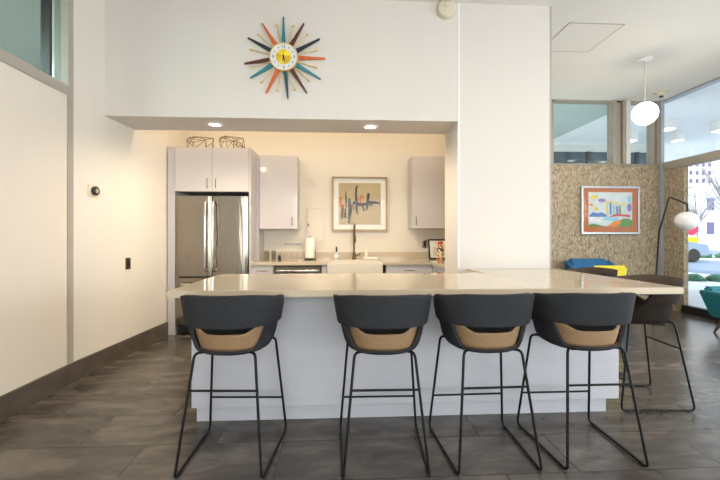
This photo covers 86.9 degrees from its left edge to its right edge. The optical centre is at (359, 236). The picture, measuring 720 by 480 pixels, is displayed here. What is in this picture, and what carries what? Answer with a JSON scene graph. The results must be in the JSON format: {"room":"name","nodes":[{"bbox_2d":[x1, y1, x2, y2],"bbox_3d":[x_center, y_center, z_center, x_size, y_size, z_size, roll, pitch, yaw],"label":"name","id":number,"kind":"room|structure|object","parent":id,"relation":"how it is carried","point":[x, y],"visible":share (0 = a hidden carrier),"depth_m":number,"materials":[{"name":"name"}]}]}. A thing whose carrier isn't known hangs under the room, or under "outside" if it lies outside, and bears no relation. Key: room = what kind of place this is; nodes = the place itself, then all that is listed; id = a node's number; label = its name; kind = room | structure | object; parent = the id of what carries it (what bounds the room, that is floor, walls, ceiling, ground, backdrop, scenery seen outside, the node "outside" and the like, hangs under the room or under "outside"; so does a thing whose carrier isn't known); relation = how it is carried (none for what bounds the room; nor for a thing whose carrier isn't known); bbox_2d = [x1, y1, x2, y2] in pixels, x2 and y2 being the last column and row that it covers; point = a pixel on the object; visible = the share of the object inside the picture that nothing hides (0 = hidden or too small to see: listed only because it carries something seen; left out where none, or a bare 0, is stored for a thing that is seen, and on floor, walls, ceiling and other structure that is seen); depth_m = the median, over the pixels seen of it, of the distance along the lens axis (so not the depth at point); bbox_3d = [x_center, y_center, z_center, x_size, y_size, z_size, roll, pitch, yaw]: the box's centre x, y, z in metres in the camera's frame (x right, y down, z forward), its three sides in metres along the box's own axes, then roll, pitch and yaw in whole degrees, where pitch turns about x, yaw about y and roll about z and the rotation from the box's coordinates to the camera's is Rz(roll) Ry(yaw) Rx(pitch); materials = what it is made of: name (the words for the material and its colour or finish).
{"room":"common room","nodes":[
{"label":"common room","id":0,"kind":"room"},
{"bbox_2d":[0,61,66,395],"bbox_3d":[-2.322,0.030,-0.029,0.100,2.410,6.385,0,0,-3],"label":"wall","id":1,"kind":"structure","parent":0,"point":[33,114],"depth_m":2.79,"materials":[{"name":"paint"}]},
{"bbox_2d":[0,48,67,94],"bbox_3d":[-2.316,-1.215,-0.029,0.112,0.080,6.385,0,0,-3],"label":"trim","id":2,"kind":"structure","parent":1,"relation":"attached to","point":[6,57],"depth_m":2.79,"materials":[{"name":"beige wood"}]},
{"bbox_2d":[40,0,53,76],"bbox_3d":[-2.378,-1.795,-0.004,0.170,1.080,6.440,0,0,-3],"label":"window","id":3,"kind":"structure","parent":1,"relation":"in","point":[46,6],"depth_m":3.00,"materials":[{"name":"clear glass"}]},
{"bbox_2d":[0,322,167,421],"bbox_3d":[-2.253,1.151,0.817,0.125,0.168,7.867,0,0,-3],"label":"baseboard","id":4,"kind":"structure","parent":1,"relation":"attached to","point":[23,397],"depth_m":3.19,"materials":[{"name":"tile"}]},
{"bbox_2d":[73,0,186,361],"bbox_3d":[-2.513,-0.550,4.347,0.235,3.570,2.255,0,0,-3],"label":"wall","id":5,"kind":"structure","parent":0,"point":[113,304],"depth_m":3.69,"materials":[{"name":"paint"}]},
{"bbox_2d":[54,0,72,363],"bbox_3d":[-2.484,-0.635,3.189,0.112,3.400,0.060,0,0,-3],"label":"trim","id":6,"kind":"structure","parent":5,"relation":"attached to","point":[63,9],"depth_m":3.16,"materials":[{"name":"grey metal"}]},
{"bbox_2d":[88,184,99,197],"bbox_3d":[-2.421,-0.415,3.467,0.036,0.110,0.130,0,0,1],"label":"thermostat","id":7,"kind":"object","parent":5,"relation":"attached to","point":[93,190],"visible":1,"depth_m":3.45,"materials":[{"name":"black plastic"}]},
{"bbox_2d":[125,258,130,269],"bbox_3d":[-2.425,0.285,3.978,0.012,0.120,0.080,0,0,1],"label":"wall outlet","id":8,"kind":"object","parent":5,"relation":"attached to","point":[127,260],"visible":1,"depth_m":3.96,"materials":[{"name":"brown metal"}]},
{"bbox_2d":[104,0,457,133],"bbox_3d":[-0.819,-1.742,3.945,3.578,1.185,0.475,0,0,-3],"label":"wall","id":9,"kind":"structure","parent":0,"point":[392,66],"depth_m":3.72,"materials":[{"name":"white paint"}]},
{"bbox_2d":[205,121,223,126],"bbox_3d":[-1.486,-1.143,3.888,0.180,0.011,0.180,0,0,-3],"label":"recessed light","id":10,"kind":"object","parent":9,"relation":"attached to","point":[213,124],"visible":1,"depth_m":3.88,"materials":[{"name":"white plastic"}]},
{"bbox_2d":[244,17,324,98],"bbox_3d":[-0.729,-1.735,3.683,0.780,0.794,0.054,0,0,-3],"label":"clock","id":11,"kind":"object","parent":9,"relation":"attached to","point":[283,56],"visible":1,"depth_m":3.68,"materials":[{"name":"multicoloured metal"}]},
{"bbox_2d":[362,124,378,128],"bbox_3d":[0.107,-1.143,3.971,0.180,0.011,0.180,0,0,-3],"label":"recessed light","id":12,"kind":"object","parent":9,"relation":"attached to","point":[366,126],"visible":1,"depth_m":3.95,"materials":[{"name":"white plastic"}]},
{"bbox_2d":[437,0,455,19],"bbox_3d":[0.860,-2.255,3.760,0.190,0.190,0.070,0,0,-3],"label":"fire alarm","id":13,"kind":"object","parent":9,"relation":"attached to","point":[446,9],"visible":1,"depth_m":3.74,"materials":[{"name":"white plastic"}]},
{"bbox_2d":[187,131,444,251],"bbox_3d":[-0.490,-0.550,5.532,4.400,3.570,0.100,0,0,-3],"label":"wall","id":14,"kind":"structure","parent":0,"point":[323,156],"depth_m":5.50,"materials":[{"name":"paint"}]},
{"bbox_2d":[259,155,299,228],"bbox_3d":[-1.108,-0.598,5.266,0.506,0.995,0.363,0,0,-3],"label":"upper cabinet","id":15,"kind":"object","parent":14,"relation":"attached to","point":[279,175],"visible":1,"depth_m":5.12,"materials":[{"name":"laminate"}]},
{"bbox_2d":[306,207,324,241],"bbox_3d":[-0.639,-0.172,5.465,0.275,0.495,0.018,0,0,-3],"label":"breaker panel","id":16,"kind":"object","parent":14,"relation":"attached to","point":[315,216],"visible":0.84,"depth_m":5.46,"materials":[{"name":"paint"}]},
{"bbox_2d":[332,177,386,230],"bbox_3d":[-0.005,-0.469,5.485,0.799,0.779,0.045,0,0,-3],"label":"framed abstract print","id":17,"kind":"object","parent":14,"relation":"attached to","point":[360,201],"visible":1,"depth_m":5.48,"materials":[{"name":"beige paper"}]},
{"bbox_2d":[422,240,426,247],"bbox_3d":[0.946,0.110,5.551,0.080,0.120,0.012,0,0,-3],"label":"outlet","id":18,"kind":"object","parent":14,"relation":"attached to","point":[424,242],"visible":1,"depth_m":5.55,"materials":[{"name":"plastic"}]},
{"bbox_2d":[408,156,444,228],"bbox_3d":[0.993,-0.608,5.376,0.575,0.995,0.363,0,0,-3],"label":"upper cabinet","id":19,"kind":"object","parent":14,"relation":"attached to","point":[426,174],"visible":0.73,"depth_m":5.22,"materials":[{"name":"laminate"}]},
{"bbox_2d":[0,310,719,479],"bbox_3d":[1.507,1.295,1.681,7.925,0.120,9.400,0,0,-3],"label":"floor","id":20,"kind":"structure","parent":0,"point":[122,420],"depth_m":2.37,"materials":[{"name":"tile"}]},
{"bbox_2d":[176,196,248,332],"bbox_3d":[-1.872,0.352,5.037,0.888,1.725,0.704,0,0,-3],"label":"refrigerator","id":21,"kind":"object","parent":20,"relation":"on","point":[212,232],"visible":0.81,"depth_m":4.77,"materials":[{"name":"silver metal"}]},
{"bbox_2d":[168,147,258,334],"bbox_3d":[-1.908,0.058,5.074,1.030,2.355,0.663,0,0,-3],"label":"tall cabinet","id":22,"kind":"object","parent":20,"relation":"on","point":[192,171],"visible":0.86,"depth_m":4.78,"materials":[{"name":"laminate"}]},
{"bbox_2d":[186,136,213,147],"bbox_3d":[-2.095,-1.207,5.005,0.348,0.172,0.234,0,0,-3],"label":"wire basket","id":23,"kind":"object","parent":22,"relation":"on","point":[193,137],"visible":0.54,"depth_m":4.96,"materials":[{"name":"brown metal"}]},
{"bbox_2d":[219,136,244,147],"bbox_3d":[-1.683,-1.209,5.021,0.338,0.177,0.250,0,0,-3],"label":"wire basket","id":24,"kind":"object","parent":22,"relation":"on","point":[222,137],"visible":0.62,"depth_m":4.97,"materials":[{"name":"brown metal"}]},
{"bbox_2d":[173,294,286,477],"bbox_3d":[-0.715,0.769,2.172,0.559,0.932,0.524,0,0,0],"label":"bar stool","id":25,"kind":"object","parent":20,"relation":"on","point":[239,324],"visible":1,"depth_m":1.99,"materials":[{"name":"black plastic"}]},
{"bbox_2d":[251,265,273,273],"bbox_3d":[-1.253,0.801,5.100,0.278,0.868,0.643,0,0,-3],"label":"base cabinet","id":26,"kind":"object","parent":20,"relation":"on","point":[255,269],"visible":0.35,"depth_m":4.81,"materials":[{"name":"laminate"}]},
{"bbox_2d":[274,265,321,273],"bbox_3d":[-0.807,0.752,5.086,0.596,0.766,0.657,0,0,-3],"label":"dishwasher","id":27,"kind":"object","parent":20,"relation":"on","point":[278,269],"visible":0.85,"depth_m":4.82,"materials":[{"name":"silver metal"}]},
{"bbox_2d":[322,265,326,273],"bbox_3d":[-0.473,0.801,5.157,0.065,0.868,0.610,0,0,-3],"label":"base cabinet","id":28,"kind":"object","parent":20,"relation":"on","point":[324,267],"visible":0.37,"depth_m":4.85,"materials":[{"name":"laminate"}]},
{"bbox_2d":[333,294,431,477],"bbox_3d":[0.126,0.769,2.181,0.559,0.932,0.524,0,0,-2],"label":"bar stool","id":29,"kind":"object","parent":20,"relation":"on","point":[370,324],"visible":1,"depth_m":2.00,"materials":[{"name":"black plastic"}]},
{"bbox_2d":[192,296,618,420],"bbox_3d":[0.317,0.801,3.166,2.915,0.867,1.190,0,0,-3],"label":"kitchen island","id":30,"kind":"object","parent":20,"relation":"on","point":[309,335],"visible":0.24,"depth_m":2.57,"materials":[{"name":"laminate"}]},
{"bbox_2d":[166,269,683,297],"bbox_3d":[0.421,0.346,3.051,3.220,0.042,1.430,0,0,-3],"label":"island countertop","id":31,"kind":"structure","parent":30,"relation":"on","point":[475,281],"depth_m":2.62,"materials":[{"name":"beige stone"}]},
{"bbox_2d":[383,265,432,272],"bbox_3d":[0.624,0.801,5.198,0.610,0.868,0.643,0,0,-3],"label":"base cabinet","id":32,"kind":"object","parent":20,"relation":"on","point":[386,268],"visible":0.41,"depth_m":4.91,"materials":[{"name":"laminate"}]},
{"bbox_2d":[433,266,444,272],"bbox_3d":[1.322,0.751,4.936,0.823,0.768,1.240,0,0,-3],"label":"base cabinet","id":33,"kind":"object","parent":20,"relation":"on","point":[436,269],"visible":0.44,"depth_m":4.64,"materials":[{"name":"laminate"}]},
{"bbox_2d":[251,252,444,268],"bbox_3d":[0.183,0.295,4.877,3.124,0.141,1.278,0,0,-3],"label":"countertop","id":34,"kind":"structure","parent":33,"relation":"on","point":[387,258],"depth_m":5.42,"materials":[{"name":"beige stone"}]},
{"bbox_2d":[256,157,263,260],"bbox_3d":[-1.382,-0.370,5.262,0.039,1.390,0.345,0,0,-3],"label":"filler panel","id":35,"kind":"object","parent":34,"relation":"on","point":[259,232],"visible":0.66,"depth_m":5.09,"materials":[{"name":"laminate"}]},
{"bbox_2d":[279,251,300,259],"bbox_3d":[-0.983,0.268,5.276,0.317,0.111,0.207,0,0,-3],"label":"dish rack","id":36,"kind":"object","parent":34,"relation":"on","point":[282,258],"visible":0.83,"depth_m":5.37,"materials":[{"name":"wood"}]},
{"bbox_2d":[304,238,315,259],"bbox_3d":[-0.698,0.160,5.301,0.170,0.329,0.170,0,0,-3],"label":"paper towel holder","id":37,"kind":"object","parent":34,"relation":"on","point":[310,252],"visible":1,"depth_m":5.25,"materials":[{"name":"white paper"}]},
{"bbox_2d":[334,247,338,259],"bbox_3d":[-0.330,0.235,5.343,0.070,0.180,0.085,0,0,-3],"label":"soap bottle","id":38,"kind":"object","parent":34,"relation":"on","point":[336,254],"visible":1,"depth_m":5.33,"materials":[{"name":"white plastic"}]},
{"bbox_2d":[327,260,382,272],"bbox_3d":[-0.075,0.470,5.071,0.710,0.270,0.465,0,0,-3],"label":"farmhouse sink","id":39,"kind":"object","parent":34,"relation":"in","point":[333,266],"visible":0.47,"depth_m":4.84,"materials":[{"name":"white ceramic"}]},
{"bbox_2d":[352,224,360,258],"bbox_3d":[-0.046,0.074,5.290,0.122,0.501,0.250,0,0,-3],"label":"faucet","id":40,"kind":"object","parent":34,"relation":"on","point":[354,225],"visible":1,"depth_m":5.36,"materials":[{"name":"brown metal"}]},
{"bbox_2d":[363,249,376,258],"bbox_3d":[0.142,0.252,5.415,0.190,0.144,0.080,0,0,-3],"label":"sponge caddy","id":41,"kind":"object","parent":34,"relation":"on","point":[365,251],"visible":0.97,"depth_m":5.38,"materials":[{"name":"white ceramic"}]},
{"bbox_2d":[428,239,444,258],"bbox_3d":[1.137,0.182,5.432,0.320,0.286,0.092,0,0,-3],"label":"framed certificate","id":42,"kind":"object","parent":34,"relation":"on","point":[432,243],"visible":0.56,"depth_m":5.43,"materials":[{"name":"paper"}]},
{"bbox_2d":[437,241,443,260],"bbox_3d":[1.079,0.197,5.114,0.092,0.255,0.092,0,0,-3],"label":"bottle","id":43,"kind":"object","parent":34,"relation":"on","point":[440,248],"visible":1,"depth_m":5.08,"materials":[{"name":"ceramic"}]},
{"bbox_2d":[428,293,542,474],"bbox_3d":[0.707,0.769,2.214,0.559,0.932,0.524,0,0,-4],"label":"bar stool","id":44,"kind":"object","parent":20,"relation":"on","point":[478,323],"visible":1,"depth_m":2.03,"materials":[{"name":"black plastic"}]},
{"bbox_2d":[517,292,648,469],"bbox_3d":[1.289,0.769,2.252,0.559,0.932,0.524,0,0,-3],"label":"bar stool","id":45,"kind":"object","parent":20,"relation":"on","point":[589,322],"visible":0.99,"depth_m":2.07,"materials":[{"name":"black plastic"}]},
{"bbox_2d":[566,267,626,374],"bbox_3d":[2.122,0.769,3.616,0.524,0.932,0.559,0,0,-1],"label":"bar stool","id":46,"kind":"object","parent":20,"relation":"on","point":[609,272],"visible":0.02,"depth_m":3.71,"materials":[{"name":"brown fabric"}]},
{"bbox_2d":[564,258,637,294],"bbox_3d":[3.809,0.805,6.038,0.815,0.870,0.712,0,0,-3],"label":"armchair","id":47,"kind":"object","parent":20,"relation":"on","point":[577,262],"visible":0.17,"depth_m":6.28,"materials":[{"name":"blue fabric"}]},
{"bbox_2d":[594,265,626,275],"bbox_3d":[3.229,0.807,5.168,0.470,0.856,0.535,0,0,-3],"label":"chair","id":48,"kind":"object","parent":20,"relation":"on","point":[622,271],"visible":0.11,"depth_m":4.92,"materials":[{"name":"fabric"}]},
{"bbox_2d":[614,274,695,412],"bbox_3d":[2.110,0.769,2.904,0.524,0.932,0.559,0,0,3],"label":"bar stool","id":49,"kind":"object","parent":20,"relation":"on","point":[657,308],"visible":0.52,"depth_m":2.69,"materials":[{"name":"brown plastic"}]},
{"bbox_2d":[651,196,699,324],"bbox_3d":[4.436,0.332,5.440,0.790,1.807,0.290,0,0,-3],"label":"floor lamp","id":50,"kind":"object","parent":20,"relation":"on","point":[686,220],"visible":0.81,"depth_m":5.41,"materials":[{"name":"black metal"}]},
{"bbox_2d":[699,286,719,332],"bbox_3d":[4.876,0.950,4.640,0.832,0.580,0.840,0,0,1],"label":"armchair","id":51,"kind":"object","parent":20,"relation":"on","point":[710,295],"visible":1,"depth_m":4.87,"materials":[{"name":"teal fabric"}]},
{"bbox_2d":[0,0,719,100],"bbox_3d":[-0.356,-2.410,1.584,11.655,0.150,9.400,0,0,-3],"label":"ceiling","id":52,"kind":"structure","parent":0,"point":[682,37],"depth_m":4.62,"materials":[{"name":"paint"}]},
{"bbox_2d":[551,22,624,51],"bbox_3d":[2.584,-2.332,4.476,0.630,0.006,0.630,0,0,-3],"label":"access hatch","id":53,"kind":"object","parent":52,"relation":"attached to","point":[574,37],"visible":0.83,"depth_m":4.43,"materials":[{"name":"white paint"}]},
{"bbox_2d":[631,56,658,124],"bbox_3d":[3.744,-1.901,4.993,0.296,0.868,0.296,0,0,-3],"label":"pendant light","id":54,"kind":"object","parent":52,"relation":"hanging from","point":[644,113],"visible":1,"depth_m":4.92,"materials":[{"name":"white glass"}]},
{"bbox_2d":[654,89,668,97],"bbox_3d":[4.847,-2.285,6.112,0.190,0.100,0.190,0,0,-3],"label":"smoke detector","id":55,"kind":"object","parent":52,"relation":"attached to","point":[660,93],"visible":1,"depth_m":6.07,"materials":[{"name":"beige plastic"}]},
{"bbox_2d":[445,3,549,272],"bbox_3d":[1.438,-0.550,4.063,0.942,3.570,0.475,0,0,-3],"label":"wall pier","id":56,"kind":"object","parent":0,"point":[505,49],"visible":0.57,"depth_m":3.83,"materials":[{"name":"white paint"}]},
{"bbox_2d":[458,3,459,268],"bbox_3d":[0.988,-1.005,3.800,0.021,2.660,0.004,0,0,-3],"label":"trim","id":57,"kind":"structure","parent":56,"relation":"attached to","point":[458,3],"depth_m":3.80,"materials":[{"name":"white paint"}]},
{"bbox_2d":[550,6,550,268],"bbox_3d":[1.930,-0.550,3.866,0.020,3.570,0.030,0,0,-3],"label":"trim","id":58,"kind":"structure","parent":56,"relation":"attached to","point":[550,6],"depth_m":3.85,"materials":[{"name":"white paint"}]},
{"bbox_2d":[554,104,606,138],"bbox_3d":[3.161,-2.395,8.187,2.930,0.180,3.180,0,0,-3],"label":"ceiling","id":59,"kind":"structure","parent":0,"point":[567,117],"depth_m":7.24,"materials":[{"name":"paint"}]},
{"bbox_2d":[554,144,645,152],"bbox_3d":[4.658,-2.260,9.707,6.080,0.190,0.100,0,0,-3],"label":"wall","id":60,"kind":"structure","parent":0,"point":[557,147],"depth_m":9.72,"materials":[{"name":"paint"}]},
{"bbox_2d":[554,151,645,163],"bbox_3d":[4.675,-0.465,9.668,6.110,3.400,0.100,0,0,-3],"label":"window","id":61,"kind":"structure","parent":60,"relation":"in","point":[588,157],"depth_m":9.73,"materials":[{"name":"clear glass"}]},
{"bbox_2d":[551,165,657,299],"bbox_3d":[3.499,0.005,6.552,3.435,2.460,0.120,0,0,-3],"label":"wall","id":62,"kind":"structure","parent":0,"point":[637,253],"depth_m":6.53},
{"bbox_2d":[551,163,658,165],"bbox_3d":[3.499,-1.235,6.552,3.435,0.020,0.160,0,0,-3],"label":"trim","id":63,"kind":"structure","parent":62,"relation":"attached to","point":[551,163],"depth_m":6.50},
{"bbox_2d":[551,99,659,163],"bbox_3d":[3.511,-1.790,6.528,3.415,1.090,0.170,0,0,-3],"label":"window","id":64,"kind":"structure","parent":62,"relation":"in","point":[618,112],"depth_m":6.54,"materials":[{"name":"glass"}]},
{"bbox_2d":[580,186,639,233],"bbox_3d":[4.280,-0.448,6.508,1.030,0.815,0.050,0,0,-3],"label":"print","id":65,"kind":"object","parent":62,"relation":"attached to","point":[603,209],"visible":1,"depth_m":6.50,"materials":[{"name":"multicoloured paper"}]},
{"bbox_2d":[658,100,663,275],"bbox_3d":[5.194,-0.550,6.551,0.060,3.570,0.060,0,0,-3],"label":"trim","id":66,"kind":"structure","parent":62,"relation":"attached to","point":[660,167],"depth_m":6.52,"materials":[{"name":"grey metal"}]},
{"bbox_2d":[554,82,719,161],"bbox_3d":[7.829,-2.495,5.868,6.150,0.280,17.100,0,0,-3],"label":"ceiling","id":67,"kind":"structure","parent":0,"point":[694,112],"depth_m":8.37,"materials":[{"name":"paint"}]},
{"bbox_2d":[631,132,638,141],"bbox_3d":[6.157,-2.255,8.634,0.200,0.200,0.200,0,0,-3],"label":"recessed light","id":68,"kind":"object","parent":67,"relation":"in","point":[634,135],"visible":0.48,"depth_m":8.54,"materials":[{"name":"white plastic"}]},
{"bbox_2d":[664,118,676,130],"bbox_3d":[6.226,-2.255,7.686,0.200,0.200,0.200,0,0,-3],"label":"recessed light","id":69,"kind":"object","parent":67,"relation":"in","point":[669,124],"visible":0.73,"depth_m":7.59,"materials":[{"name":"white plastic"}]},
{"bbox_2d":[670,131,685,141],"bbox_3d":[7.180,-2.255,8.588,0.200,0.200,0.200,0,0,-3],"label":"recessed light","id":70,"kind":"object","parent":67,"relation":"in","point":[677,136],"visible":1,"depth_m":8.50,"materials":[{"name":"white plastic"}]},
{"bbox_2d":[710,120,719,132],"bbox_3d":[7.381,-2.255,7.817,0.200,0.200,0.200,0,0,-3],"label":"recessed light","id":71,"kind":"object","parent":67,"relation":"in","point":[714,126],"visible":1,"depth_m":7.81,"materials":[{"name":"white plastic"}]},
{"bbox_2d":[664,166,687,311],"bbox_3d":[5.269,0.050,6.370,0.080,2.370,0.430,0,0,-3],"label":"wall","id":72,"kind":"structure","parent":0,"point":[675,179],"depth_m":6.28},
{"bbox_2d":[663,77,719,320],"bbox_3d":[5.486,-0.550,1.940,0.130,3.570,9.300,0,0,-3],"label":"window","id":73,"kind":"structure","parent":72,"relation":"in","point":[712,156],"depth_m":5.93,"materials":[{"name":"grey metal"}]},
{"label":"outside","id":74,"kind":"structure","parent":0,"visible":0},
{"bbox_2d":[688,247,719,307],"bbox_3d":[193.633,1.435,180.381,394.385,0.200,460.000,0,0,-3],"label":"ground","id":75,"kind":"structure","parent":74,"point":[694,297],"depth_m":9.74,"materials":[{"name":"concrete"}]},
{"bbox_2d":[688,226,698,242],"bbox_3d":[20.026,0.210,22.967,0.840,2.250,0.095,0,0,-3],"label":"stop sign","id":76,"kind":"object","parent":75,"relation":"on","point":[694,231],"visible":0.32,"depth_m":22.93,"materials":[{"name":"red metal"}]},
{"bbox_2d":[688,273,705,281],"bbox_3d":[10.059,1.263,11.441,0.547,0.306,0.555,0,0,-3],"label":"shrub","id":77,"kind":"object","parent":75,"relation":"on","point":[691,277],"visible":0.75,"depth_m":11.30,"materials":[{"name":"green plant"}]},
{"bbox_2d":[688,162,712,187],"bbox_3d":[92.331,-14.615,110.734,9.600,31.900,13.100,0,0,-3],"label":"apartment tower","id":78,"kind":"structure","parent":75,"relation":"on","point":[691,172],"depth_m":104.52,"materials":[{"name":"white concrete"}]},
{"bbox_2d":[688,187,719,246],"bbox_3d":[50.888,-2.415,51.233,17.600,7.500,7.600,0,0,-3],"label":"building","id":79,"kind":"structure","parent":75,"relation":"on","point":[709,229],"depth_m":47.38,"materials":[{"name":"white concrete"}]},
{"bbox_2d":[688,173,719,236],"bbox_3d":[35.891,-2.724,40.650,5.806,8.128,5.538,0,0,-19],"label":"bare tree","id":80,"kind":"object","parent":75,"relation":"on","point":[693,210],"visible":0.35,"depth_m":40.11,"materials":[{"name":"grey plant"}]},
{"bbox_2d":[688,161,719,209],"bbox_3d":[29.731,-3.144,30.040,7.318,8.968,6.237,0,0,-3],"label":"bare tree","id":81,"kind":"object","parent":75,"relation":"on","point":[717,187],"visible":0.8,"depth_m":30.90,"materials":[{"name":"grey plant"}]},
{"bbox_2d":[700,254,712,257],"bbox_3d":[19.969,1.150,22.085,0.814,0.462,0.868,0,0,-3],"label":"shrub","id":82,"kind":"object","parent":75,"relation":"on","point":[709,255],"visible":0.36,"depth_m":21.80,"materials":[{"name":"green plant"}]},
{"bbox_2d":[705,274,719,281],"bbox_3d":[10.614,1.263,11.315,0.551,0.306,0.536,0,0,-3],"label":"shrub","id":83,"kind":"object","parent":75,"relation":"on","point":[713,277],"visible":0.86,"depth_m":11.24,"materials":[{"name":"green plant"}]},
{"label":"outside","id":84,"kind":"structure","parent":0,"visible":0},
{"bbox_2d":[688,260,719,273],"bbox_3d":[7.830,1.330,170.644,7.500,0.010,460.000,0,0,-3],"label":"road","id":85,"kind":"structure","parent":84,"point":[700,266],"depth_m":16.19,"materials":[{"name":"grey asphalt"}]},
{"bbox_2d":[688,242,709,261],"bbox_3d":[15.662,0.565,20.247,4.500,1.520,1.760,0,0,-3],"label":"car","id":86,"kind":"object","parent":85,"relation":"on","point":[695,250],"visible":0.19,"depth_m":19.47,"materials":[{"name":"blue metal"}]},
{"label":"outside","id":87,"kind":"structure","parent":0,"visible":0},
{"bbox_2d":[709,250,719,255],"bbox_3d":[21.311,1.330,171.350,11.500,0.010,460.000,0,0,-3],"label":"road","id":88,"kind":"structure","parent":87,"point":[714,252],"depth_m":31.27,"materials":[{"name":"grey asphalt"}]},
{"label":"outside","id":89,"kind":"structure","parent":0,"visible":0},
{"bbox_2d":[699,256,719,260],"bbox_3d":[13.322,1.295,170.932,3.500,0.080,460.000,0,0,-3],"label":"sidewalk","id":90,"kind":"structure","parent":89,"point":[713,259],"depth_m":21.58,"materials":[{"name":"concrete"}]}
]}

